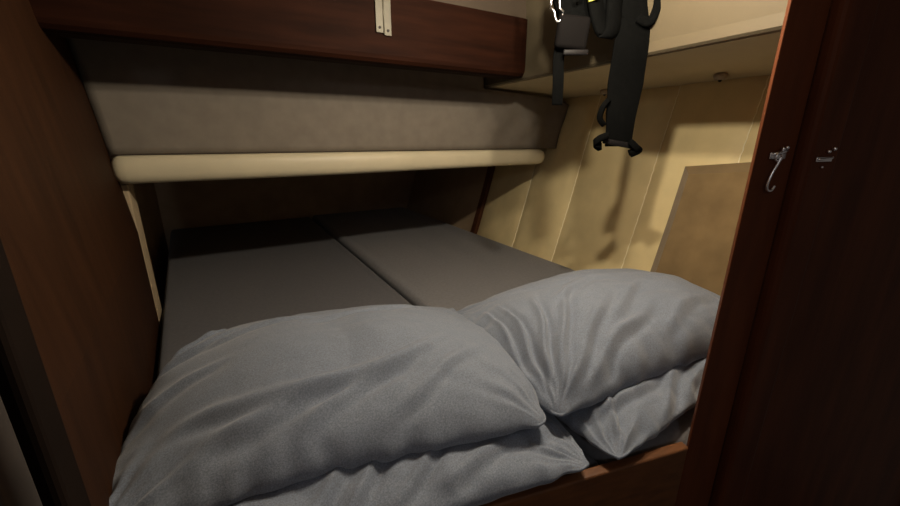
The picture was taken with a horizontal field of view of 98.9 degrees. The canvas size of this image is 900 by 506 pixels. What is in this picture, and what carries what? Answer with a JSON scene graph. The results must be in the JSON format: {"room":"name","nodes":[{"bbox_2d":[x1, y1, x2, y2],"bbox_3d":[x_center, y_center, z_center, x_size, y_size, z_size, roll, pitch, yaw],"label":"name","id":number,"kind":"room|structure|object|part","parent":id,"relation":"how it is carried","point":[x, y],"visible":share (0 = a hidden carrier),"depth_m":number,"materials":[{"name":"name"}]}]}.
{"room":"boat cabin","nodes":[
{"label":"boat cabin","id":0,"kind":"room"},
{"bbox_2d":[0,0,160,505],"bbox_3d":[-0.792,0.233,0.875,0.120,2.060,1.119,-11,20,-32],"label":"wall","id":1,"kind":"structure","parent":0,"point":[69,235],"depth_m":0.66,"materials":[{"name":"brown wood"}]},
{"bbox_2d":[0,238,90,505],"bbox_3d":[-0.427,0.362,0.433,0.054,2.060,0.053,-9,19,-29],"label":"trim","id":2,"kind":"structure","parent":1,"relation":"attached to","point":[26,393],"depth_m":0.37,"materials":[{"name":"brown wood"}]},
{"bbox_2d":[120,182,162,329],"bbox_3d":[-1.091,0.421,1.475,0.039,1.360,0.094,-9,19,-29],"label":"trim","id":3,"kind":"structure","parent":1,"relation":"attached to","point":[128,189],"depth_m":1.34,"materials":[{"name":"beige wood"}]},
{"bbox_2d":[29,0,527,78],"bbox_3d":[-0.329,-0.704,1.193,1.418,0.204,0.085,-9,19,-29],"label":"bunk board","id":4,"kind":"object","parent":1,"relation":"attached to","point":[428,35],"depth_m":1.12,"materials":[{"name":"brown wood"}]},
{"bbox_2d":[374,0,391,35],"bbox_3d":[-0.208,-0.751,1.196,0.050,0.134,0.007,-9,19,-29],"label":"strip hinge","id":5,"kind":"object","parent":4,"relation":"attached to","point":[382,7],"visible":1,"depth_m":1.20,"materials":[{"name":"metal"}]},
{"bbox_2d":[433,0,525,18],"bbox_3d":[-0.339,-0.836,1.151,1.423,0.071,0.060,-9,19,-29],"label":"trim","id":6,"kind":"structure","parent":1,"relation":"attached to","point":[517,8],"depth_m":1.41,"materials":[{"name":"brown wood"}]},
{"bbox_2d":[110,155,168,311],"bbox_3d":[-1.634,-0.100,2.003,0.040,2.060,1.580,-9,19,-29],"label":"wall","id":7,"kind":"structure","parent":0,"point":[147,201],"depth_m":2.33,"materials":[{"name":"brown wood"}]},
{"bbox_2d":[154,170,415,250],"bbox_3d":[-1.184,-0.458,3.149,2.600,2.100,0.040,-9,19,-29],"label":"wall","id":8,"kind":"structure","parent":0,"point":[187,204],"depth_m":3.02,"materials":[{"name":"brown wood"}]},
{"bbox_2d":[406,166,487,231],"bbox_3d":[-0.245,-0.247,3.072,0.917,1.740,1.120,-9,19,-29],"label":"wall panel","id":9,"kind":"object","parent":8,"relation":"attached to","point":[451,196],"depth_m":2.99,"materials":[{"name":"brown wood"}]},
{"bbox_2d":[477,75,770,271],"bbox_3d":[0.534,0.131,1.786,0.929,1.740,1.890,-9,19,-29],"label":"wall","id":10,"kind":"structure","parent":0,"point":[710,123],"depth_m":1.75,"materials":[{"name":"beige wood"}]},
{"bbox_2d":[67,38,568,183],"bbox_3d":[-0.561,-0.843,2.126,2.026,0.689,1.395,-9,19,-29],"label":"upper bunk","id":11,"kind":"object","parent":10,"relation":"attached to","point":[168,114],"depth_m":1.41,"materials":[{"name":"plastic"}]},
{"bbox_2d":[470,166,495,233],"bbox_3d":[0.226,-0.422,2.603,0.503,1.140,0.045,-9,19,-29],"label":"trim","id":12,"kind":"structure","parent":10,"relation":"attached to","point":[490,171],"depth_m":2.61,"materials":[{"name":"brown wood"}]},
{"bbox_2d":[600,89,606,95],"bbox_3d":[0.714,-0.739,1.777,0.042,0.027,0.042,-9,19,-29],"label":"bolt","id":13,"kind":"object","parent":10,"relation":"attached to","point":[603,92],"visible":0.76,"depth_m":1.76,"materials":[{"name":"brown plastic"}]},
{"bbox_2d":[484,29,781,98],"bbox_3d":[0.429,-0.844,2.053,0.650,0.040,3.195,-9,19,-29],"label":"trim","id":14,"kind":"structure","parent":10,"relation":"attached to","point":[754,55],"depth_m":1.30,"materials":[{"name":"beige wood"}]},
{"bbox_2d":[484,0,787,86],"bbox_3d":[0.491,-0.772,1.212,0.090,0.323,1.500,-9,19,-29],"label":"shelf","id":15,"kind":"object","parent":10,"relation":"attached to","point":[680,24],"depth_m":1.05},
{"bbox_2d":[512,75,769,268],"bbox_3d":[0.693,-0.219,1.833,0.388,1.087,1.047,-9,19,-29],"label":"trim","id":16,"kind":"structure","parent":10,"relation":"attached to","point":[769,75],"depth_m":1.66,"materials":[{"name":"beige wood"}]},
{"bbox_2d":[650,162,750,295],"bbox_3d":[1.026,-0.053,1.246,0.232,0.568,0.670,-9,19,-29],"label":"wall panel","id":17,"kind":"object","parent":10,"relation":"attached to","point":[695,246],"visible":0.27,"depth_m":1.38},
{"bbox_2d":[713,73,728,81],"bbox_3d":[0.951,-0.615,1.354,0.046,0.027,0.046,-9,19,-29],"label":"bolt","id":18,"kind":"object","parent":10,"relation":"attached to","point":[719,77],"visible":1,"depth_m":1.34,"materials":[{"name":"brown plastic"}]},
{"bbox_3d":[-0.209,-0.969,1.238,2.600,0.040,3.940,-9,19,-29],"label":"ceiling","id":19,"kind":"structure","parent":0,"visible":0},
{"bbox_2d":[549,0,660,156],"bbox_3d":[0.438,-0.596,1.127,0.320,0.613,0.091,1,16,2],"label":"harness","id":20,"kind":"object","parent":19,"relation":"hanging from","point":[629,22],"visible":1,"depth_m":1.11,"materials":[{"name":"black fabric"}]},
{"bbox_3d":[-0.427,1.179,1.378,3.450,0.040,4.540,-9,19,-29],"label":"floor","id":21,"kind":"structure","parent":0,"visible":0},
{"bbox_3d":[-0.167,0.603,1.890,2.013,0.755,2.787,-9,19,-29],"label":"trim","id":22,"kind":"structure","parent":21,"relation":"on","visible":0},
{"bbox_2d":[157,217,597,475],"bbox_3d":[-0.824,0.173,1.726,0.940,0.117,2.892,-9,19,-29],"label":"mattress","id":23,"kind":"object","parent":22,"relation":"on","point":[219,277],"visible":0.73,"depth_m":1.72,"materials":[{"name":"grey fabric"}]},
{"bbox_2d":[228,409,588,505],"bbox_3d":[-0.170,0.320,0.796,0.715,0.110,0.547,-6,17,-19],"label":"pillow","id":24,"kind":"object","parent":23,"relation":"on","point":[488,470],"visible":0.22,"depth_m":0.61,"materials":[{"name":"grey fabric"}]},
{"bbox_2d":[109,304,545,505],"bbox_3d":[-0.235,0.230,0.831,0.746,0.180,0.552,-5,17,-16],"label":"pillow","id":25,"kind":"object","parent":24,"relation":"on","point":[240,412],"visible":0.98,"depth_m":0.65,"materials":[{"name":"grey fabric"}]},
{"bbox_2d":[312,207,694,464],"bbox_3d":[-0.008,0.061,2.074,0.812,0.116,3.075,-9,19,-29],"label":"mattress","id":26,"kind":"object","parent":22,"relation":"on","point":[428,261],"visible":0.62,"depth_m":1.94,"materials":[{"name":"grey fabric"}]},
{"bbox_2d":[556,357,706,459],"bbox_3d":[0.454,0.257,1.018,0.664,0.104,0.432,-10,19,-32],"label":"pillow","id":27,"kind":"object","parent":26,"relation":"on","point":[617,425],"visible":0.19,"depth_m":0.76,"materials":[{"name":"grey fabric"}]},
{"bbox_2d":[456,268,719,416],"bbox_3d":[0.410,0.157,1.070,0.784,0.203,0.534,-9,19,-29],"label":"pillow","id":28,"kind":"object","parent":27,"relation":"on","point":[580,338],"visible":0.8,"depth_m":0.86,"materials":[{"name":"grey fabric"}]},
{"bbox_2d":[479,442,687,505],"bbox_3d":[0.024,0.619,0.682,0.919,0.428,0.020,-5,17,-17],"label":"board","id":29,"kind":"object","parent":22,"relation":"attached to","point":[652,477],"visible":0.93,"depth_m":0.71,"materials":[{"name":"brown wood"}]},
{"bbox_3d":[1.047,0.221,0.913,1.030,2.059,0.248,-9,19,-29],"label":"wall partition","id":30,"kind":"structure","parent":0,"visible":0},
{"bbox_2d":[675,0,830,505],"bbox_3d":[0.495,0.274,0.732,0.113,2.059,0.016,-5,17,-17],"label":"trim","id":31,"kind":"structure","parent":30,"relation":"attached to","point":[804,22],"depth_m":0.64,"materials":[{"name":"brown wood"}]},
{"bbox_2d":[765,146,789,191],"bbox_3d":[0.512,-0.131,0.603,0.039,0.070,0.013,-5,17,-17],"label":"hook","id":32,"kind":"object","parent":30,"relation":"attached to","point":[780,155],"visible":1,"depth_m":0.60,"materials":[{"name":"metal"}]},
{"bbox_3d":[0.505,-0.122,0.600,0.021,0.054,0.007,-5,17,-16],"label":"hook rod","id":33,"kind":"part","parent":32,"relation":"part of","materials":[{"name":"metal"}]},
{"bbox_3d":[0.512,-0.152,0.602,0.034,0.010,0.002,-5,17,-17],"label":"plate","id":34,"kind":"part","parent":32,"relation":"part of","materials":[{"name":"metal"}]},
{"bbox_3d":[0.515,-0.156,0.598,0.032,0.008,0.006,-5,17,-17],"label":"swivel arm","id":35,"kind":"part","parent":32,"relation":"part of","materials":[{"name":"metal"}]},
{"bbox_2d":[708,0,899,505],"bbox_3d":[0.975,0.206,0.857,0.880,1.940,0.028,-5,17,-17],"label":"door","id":36,"kind":"structure","parent":30,"relation":"in","point":[814,420],"depth_m":0.74,"materials":[{"name":"brown wood"}]},
{"bbox_2d":[815,147,836,167],"bbox_3d":[0.595,-0.150,0.607,0.039,0.033,0.010,-6,17,-19],"label":"plate","id":37,"kind":"object","parent":36,"relation":"attached to","point":[818,159],"visible":1,"depth_m":0.61,"materials":[{"name":"metal"}]},
{"bbox_3d":[0.592,-0.148,0.610,0.036,0.007,0.002,-5,17,-17],"label":"plate","id":38,"kind":"part","parent":37,"relation":"part of","materials":[{"name":"metal"}]},
{"bbox_3d":[-0.275,0.445,0.151,0.033,2.060,0.508,-9,19,-29],"label":"wall","id":39,"kind":"structure","parent":0,"visible":0},
{"bbox_2d":[0,396,42,505],"bbox_3d":[-0.384,0.370,0.388,0.022,2.030,0.022,-9,19,-29],"label":"trim","id":40,"kind":"structure","parent":39,"relation":"attached to","point":[17,486],"depth_m":0.33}
]}

